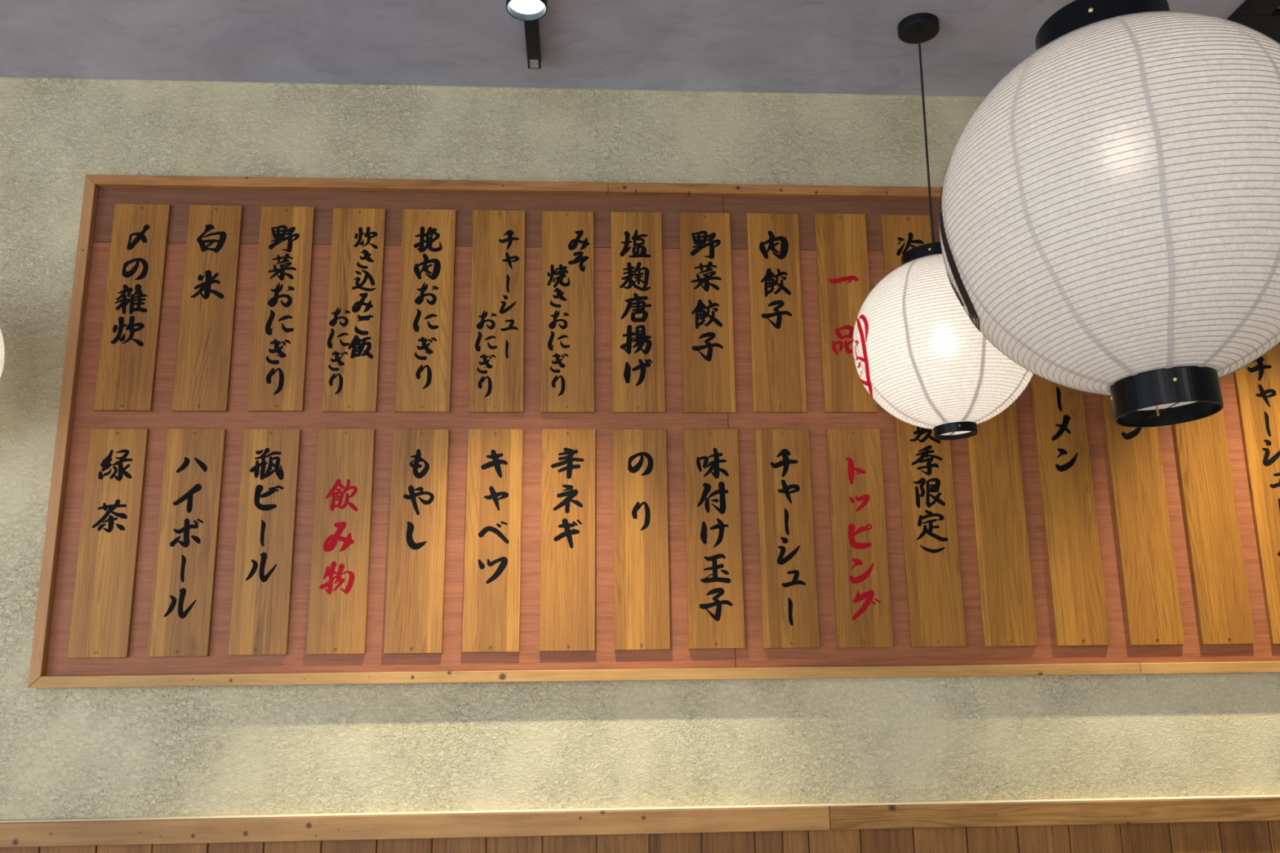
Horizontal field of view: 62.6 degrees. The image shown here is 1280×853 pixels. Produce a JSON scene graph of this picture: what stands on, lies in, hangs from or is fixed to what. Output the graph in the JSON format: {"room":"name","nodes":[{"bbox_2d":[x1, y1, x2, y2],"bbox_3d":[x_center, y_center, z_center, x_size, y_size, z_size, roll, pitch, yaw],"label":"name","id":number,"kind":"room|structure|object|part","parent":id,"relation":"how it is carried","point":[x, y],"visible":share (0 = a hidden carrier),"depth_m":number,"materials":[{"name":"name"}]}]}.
{"room":"eatery","nodes":[
{"label":"eatery","id":0,"kind":"room"},
{"bbox_2d":[0,80,1279,852],"bbox_3d":[0.149,0.568,2.602,8.000,3.225,0.100,0,-13,-3],"label":"wall","id":1,"kind":"structure","parent":0,"point":[79,753],"depth_m":2.55,"materials":[{"name":"paint"}]},
{"bbox_2d":[0,76,985,101],"bbox_3d":[-0.037,-0.913,2.869,3.756,0.016,0.007,0,-13,-3],"label":"trim","id":2,"kind":"structure","parent":1,"relation":"attached to","point":[138,82],"depth_m":2.85,"materials":[{"name":"paint"}]},
{"bbox_2d":[0,795,1279,848],"bbox_3d":[-0.027,0.917,2.446,3.830,0.055,0.031,0,-13,-3],"label":"trim","id":3,"kind":"structure","parent":1,"relation":"attached to","point":[1042,812],"depth_m":2.43,"materials":[{"name":"brown wood"}]},
{"bbox_2d":[0,820,1279,852],"bbox_3d":[0.087,1.480,2.335,3.611,1.130,0.013,0,-13,-3],"label":"wainscoting","id":4,"kind":"structure","parent":1,"relation":"attached to","point":[1239,837],"depth_m":2.46,"materials":[{"name":"brown wood"}]},
{"bbox_2d":[27,174,1279,688],"bbox_3d":[0.196,-0.017,2.667,3.230,1.280,0.033,0,-13,-3],"label":"menu board","id":5,"kind":"object","parent":1,"relation":"attached to","point":[51,667],"visible":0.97,"depth_m":2.63,"materials":[{"name":"brown wood"}]},
{"bbox_3d":[-1.403,-0.019,2.575,0.026,1.277,0.033,0,-13,-3],"label":"rail","id":6,"kind":"part","parent":5,"relation":"part of","materials":[{"name":"brown wood"}]},
{"bbox_2d":[66,428,149,657],"bbox_3d":[-1.270,0.273,2.515,0.136,0.547,0.012,0,-13,-3],"label":"plaque","id":7,"kind":"object","parent":5,"relation":"attached to","point":[103,602],"visible":1,"depth_m":2.51,"materials":[{"name":"brown wood"}]},
{"bbox_2d":[93,203,171,411],"bbox_3d":[-1.274,-0.305,2.645,0.137,0.546,0.012,0,-13,-3],"label":"plaque","id":8,"kind":"object","parent":5,"relation":"attached to","point":[131,326],"visible":1,"depth_m":2.64,"materials":[{"name":"brown wood"}]},
{"bbox_2d":[146,428,226,657],"bbox_3d":[-1.087,0.273,2.526,0.140,0.546,0.012,0,-13,-3],"label":"plaque","id":9,"kind":"object","parent":5,"relation":"attached to","point":[184,574],"visible":1,"depth_m":2.52,"materials":[{"name":"brown wood"}]},
{"bbox_2d":[171,204,243,411],"bbox_3d":[-1.090,-0.304,2.655,0.133,0.545,0.012,0,-13,-3],"label":"plaque","id":10,"kind":"object","parent":5,"relation":"attached to","point":[203,359],"visible":1,"depth_m":2.65,"materials":[{"name":"brown wood"}]},
{"bbox_2d":[227,428,301,655],"bbox_3d":[-0.903,0.272,2.537,0.135,0.545,0.012,0,-13,-3],"label":"plaque","id":11,"kind":"object","parent":5,"relation":"attached to","point":[260,620],"visible":1,"depth_m":2.53,"materials":[{"name":"brown wood"}]},
{"bbox_2d":[247,205,315,411],"bbox_3d":[-0.908,-0.304,2.666,0.138,0.545,0.012,0,-13,-3],"label":"plaque","id":12,"kind":"object","parent":5,"relation":"attached to","point":[279,342],"visible":1,"depth_m":2.66,"materials":[{"name":"brown wood"}]},
{"bbox_2d":[306,428,375,654],"bbox_3d":[-0.723,0.273,2.547,0.136,0.546,0.012,0,-13,-3],"label":"plaque","id":13,"kind":"object","parent":5,"relation":"attached to","point":[340,564],"visible":1,"depth_m":2.54,"materials":[{"name":"brown wood"}]},
{"bbox_3d":[-0.754,-0.630,2.750,1.339,0.026,0.033,0,-13,-3],"label":"rail","id":14,"kind":"part","parent":5,"relation":"part of","materials":[{"name":"brown wood"}]},
{"bbox_2d":[321,208,386,412],"bbox_3d":[-0.726,-0.301,2.676,0.136,0.543,0.012,0,-13,-3],"label":"plaque","id":15,"kind":"object","parent":5,"relation":"attached to","point":[353,322],"visible":1,"depth_m":2.67,"materials":[{"name":"brown wood"}]},
{"bbox_3d":[-0.583,0.058,2.616,1.616,1.077,0.012,0,-13,-3],"label":"backing panel","id":16,"kind":"part","parent":5,"relation":"part of","materials":[{"name":"red wood"}]},
{"bbox_3d":[-0.587,-0.541,2.751,1.621,0.149,0.012,0,-13,-3],"label":"backing panel","id":17,"kind":"part","parent":5,"relation":"part of","materials":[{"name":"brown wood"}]},
{"bbox_2d":[383,429,449,653],"bbox_3d":[-0.541,0.273,2.558,0.137,0.545,0.012,0,-13,-3],"label":"plaque","id":18,"kind":"object","parent":5,"relation":"attached to","point":[415,587],"visible":1,"depth_m":2.55,"materials":[{"name":"brown wood"}]},
{"bbox_2d":[394,208,456,413],"bbox_3d":[-0.546,-0.301,2.686,0.138,0.543,0.012,0,-13,-3],"label":"plaque","id":19,"kind":"object","parent":5,"relation":"attached to","point":[427,272],"visible":1,"depth_m":2.68,"materials":[{"name":"brown wood"}]},
{"bbox_2d":[462,429,523,652],"bbox_3d":[-0.358,0.273,2.568,0.136,0.544,0.012,0,-13,-3],"label":"plaque","id":20,"kind":"object","parent":5,"relation":"attached to","point":[491,597],"visible":1,"depth_m":2.56,"materials":[{"name":"brown wood"}]},
{"bbox_2d":[468,209,524,413],"bbox_3d":[-0.365,-0.300,2.697,0.140,0.544,0.012,0,-13,-3],"label":"plaque","id":21,"kind":"object","parent":5,"relation":"attached to","point":[496,360],"visible":1,"depth_m":2.69,"materials":[{"name":"brown wood"}]},
{"bbox_2d":[539,429,595,651],"bbox_3d":[-0.176,0.273,2.579,0.133,0.544,0.012,0,-13,-3],"label":"plaque","id":22,"kind":"object","parent":5,"relation":"attached to","point":[567,535],"visible":1,"depth_m":2.57,"materials":[{"name":"brown wood"}]},
{"bbox_2d":[541,210,594,413],"bbox_3d":[-0.185,-0.300,2.707,0.137,0.543,0.012,0,-13,-3],"label":"plaque","id":23,"kind":"object","parent":5,"relation":"attached to","point":[567,316],"visible":1,"depth_m":2.70,"materials":[{"name":"brown wood"}]},
{"bbox_3d":[-0.092,0.594,2.513,2.635,0.026,0.033,0,-13,-3],"label":"rail","id":24,"kind":"part","parent":5,"relation":"part of","materials":[{"name":"brown wood"}]},
{"bbox_2d":[610,211,665,413],"bbox_3d":[-0.006,-0.300,2.717,0.136,0.543,0.012,0,-13,-3],"label":"plaque","id":25,"kind":"object","parent":5,"relation":"attached to","point":[638,386],"visible":1,"depth_m":2.71,"materials":[{"name":"brown wood"}]},
{"bbox_2d":[613,429,670,650],"bbox_3d":[0.002,0.272,2.589,0.135,0.544,0.012,0,-13,-3],"label":"plaque","id":26,"kind":"object","parent":5,"relation":"attached to","point":[642,618],"visible":1,"depth_m":2.58,"materials":[{"name":"brown wood"}]},
{"bbox_2d":[679,212,736,413],"bbox_3d":[0.174,-0.300,2.728,0.135,0.543,0.012,0,-13,-3],"label":"plaque","id":27,"kind":"object","parent":5,"relation":"attached to","point":[708,357],"visible":1,"depth_m":2.72,"materials":[{"name":"brown wood"}]},
{"bbox_2d":[683,429,745,648],"bbox_3d":[0.182,0.272,2.600,0.139,0.543,0.012,0,-13,-3],"label":"plaque","id":28,"kind":"object","parent":5,"relation":"attached to","point":[713,544],"visible":1,"depth_m":2.59,"materials":[{"name":"brown wood"}]},
{"bbox_3d":[0.858,-0.628,2.843,1.888,0.026,0.032,0,-13,-3],"label":"rail","id":29,"kind":"part","parent":5,"relation":"part of","materials":[{"name":"brown wood"}]},
{"bbox_2d":[746,213,806,413],"bbox_3d":[0.355,-0.301,2.739,0.136,0.542,0.012,0,-13,-3],"label":"plaque","id":30,"kind":"object","parent":5,"relation":"attached to","point":[776,324],"visible":1,"depth_m":2.73,"materials":[{"name":"brown wood"}]},
{"bbox_2d":[754,429,819,648],"bbox_3d":[0.363,0.272,2.610,0.137,0.543,0.012,0,-13,-3],"label":"plaque","id":31,"kind":"object","parent":5,"relation":"attached to","point":[787,556],"visible":1,"depth_m":2.60,"materials":[{"name":"brown wood"}]},
{"bbox_3d":[0.999,-0.539,2.842,1.555,0.149,0.012,0,-13,-3],"label":"backing panel","id":32,"kind":"part","parent":5,"relation":"part of","materials":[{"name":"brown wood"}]},
{"bbox_2d":[814,213,877,413],"bbox_3d":[0.536,-0.302,2.749,0.136,0.544,0.012,0,-13,-3],"label":"plaque","id":33,"kind":"object","parent":5,"relation":"attached to","point":[841,239],"visible":0.86,"depth_m":2.75,"materials":[{"name":"brown wood"}]},
{"bbox_2d":[826,428,893,648],"bbox_3d":[0.546,0.273,2.621,0.137,0.545,0.012,0,-13,-3],"label":"plaque","id":34,"kind":"object","parent":5,"relation":"attached to","point":[860,568],"visible":1,"depth_m":2.62,"materials":[{"name":"brown wood"}]},
{"bbox_2d":[880,214,966,647],"bbox_3d":[0.722,-0.013,2.695,0.144,1.133,0.012,0,-13,-3],"label":"plaque","id":35,"kind":"object","parent":5,"relation":"attached to","point":[935,612],"visible":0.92,"depth_m":2.63,"materials":[{"name":"brown wood"}]},
{"bbox_2d":[967,400,1037,646],"bbox_3d":[0.905,-0.013,2.706,0.132,1.132,0.012,0,-13,-3],"label":"plaque","id":36,"kind":"object","parent":5,"relation":"attached to","point":[998,504],"visible":0.51,"depth_m":2.64,"materials":[{"name":"brown wood"}]},
{"bbox_3d":[1.004,0.060,2.708,1.560,1.077,0.012,0,-13,-3],"label":"backing panel","id":37,"kind":"part","parent":5,"relation":"part of","materials":[{"name":"red wood"}]},
{"bbox_2d":[1030,373,1110,645],"bbox_3d":[1.085,-0.013,2.716,0.133,1.132,0.012,0,-13,-3],"label":"plaque","id":38,"kind":"object","parent":5,"relation":"attached to","point":[1080,617],"visible":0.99,"depth_m":2.66,"materials":[{"name":"brown wood"}]},
{"bbox_2d":[1100,394,1185,645],"bbox_3d":[1.272,-0.012,2.727,0.138,1.133,0.012,0,-13,-3],"label":"plaque","id":39,"kind":"object","parent":5,"relation":"attached to","point":[1140,508],"visible":0.48,"depth_m":2.66,"materials":[{"name":"brown wood"}]},
{"bbox_3d":[1.520,0.596,2.606,0.592,0.026,0.033,0,-13,-3],"label":"rail","id":40,"kind":"part","parent":5,"relation":"part of","materials":[{"name":"brown wood"}]},
{"bbox_2d":[1173,408,1255,644],"bbox_3d":[1.454,-0.012,2.737,0.135,1.133,0.012,0,-13,-3],"label":"plaque","id":41,"kind":"object","parent":5,"relation":"attached to","point":[1224,613],"visible":0.47,"depth_m":2.67,"materials":[{"name":"brown wood"}]},
{"bbox_2d":[1233,342,1279,644],"bbox_3d":[1.637,-0.011,2.748,0.135,1.134,0.012,0,-13,-3],"label":"plaque","id":42,"kind":"object","parent":5,"relation":"attached to","point":[1257,384],"visible":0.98,"depth_m":2.72,"materials":[{"name":"brown wood"}]},
{"bbox_2d":[0,0,1279,96],"bbox_3d":[0.335,-1.745,-0.564,8.000,0.100,7.100,0,-13,-3],"label":"ceiling","id":43,"kind":"structure","parent":0,"point":[832,46],"depth_m":2.64,"materials":[{"name":"grey paint"}]},
{"bbox_2d":[0,327,4,379],"bbox_3d":[-1.618,-0.473,2.343,0.414,1.067,0.414,-5,-13,19],"label":"paper lantern","id":44,"kind":"object","parent":43,"relation":"hanging from","point":[2,342],"visible":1,"depth_m":2.35,"materials":[{"name":"white paper"}]},
{"bbox_2d":[506,0,546,68],"bbox_3d":[-0.259,-0.940,2.483,0.090,0.125,0.455,0,-13,-3],"label":"ceiling spotlight","id":45,"kind":"object","parent":43,"relation":"attached to","point":[530,11],"visible":1,"depth_m":2.35,"materials":[{"name":"black metal"}]},
{"bbox_2d":[852,12,1033,439],"bbox_3d":[0.696,-0.484,2.479,0.414,1.039,0.414,-9,-15,33],"label":"paper lantern","id":46,"kind":"object","parent":43,"relation":"hanging from","point":[917,352],"visible":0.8,"depth_m":2.28,"materials":[{"name":"white paper"}]},
{"bbox_3d":[0.687,-0.692,2.527,0.010,0.611,0.005,-5,-13,20],"label":"cord","id":47,"kind":"part","parent":46,"relation":"part of","materials":[{"name":"black plastic"}]},
{"bbox_3d":[0.699,-0.189,2.413,0.414,0.383,0.414,-2,-13,-4],"label":"lamp shade","id":48,"kind":"part","parent":46,"relation":"part of","materials":[{"name":"white paper"}]},
{"bbox_2d":[938,0,1279,427],"bbox_3d":[0.775,-0.585,1.716,0.588,1.177,0.588,2,-13,-11],"label":"paper lantern","id":49,"kind":"object","parent":43,"relation":"hanging from","point":[1109,209],"visible":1,"depth_m":1.46,"materials":[{"name":"white paper"}]},
{"bbox_2d":[1226,0,1279,43],"bbox_3d":[1.702,-0.994,2.342,0.495,0.125,0.975,0,-13,-3],"label":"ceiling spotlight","id":50,"kind":"object","parent":43,"relation":"attached to","point":[1263,16],"visible":0.22,"depth_m":2.54,"materials":[{"name":"black metal"}]},
{"bbox_3d":[1.500,-1.077,2.201,0.077,0.022,0.688,0,-13,-3],"label":"bracket arm","id":51,"kind":"part","parent":50,"relation":"part of","materials":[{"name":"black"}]}
]}

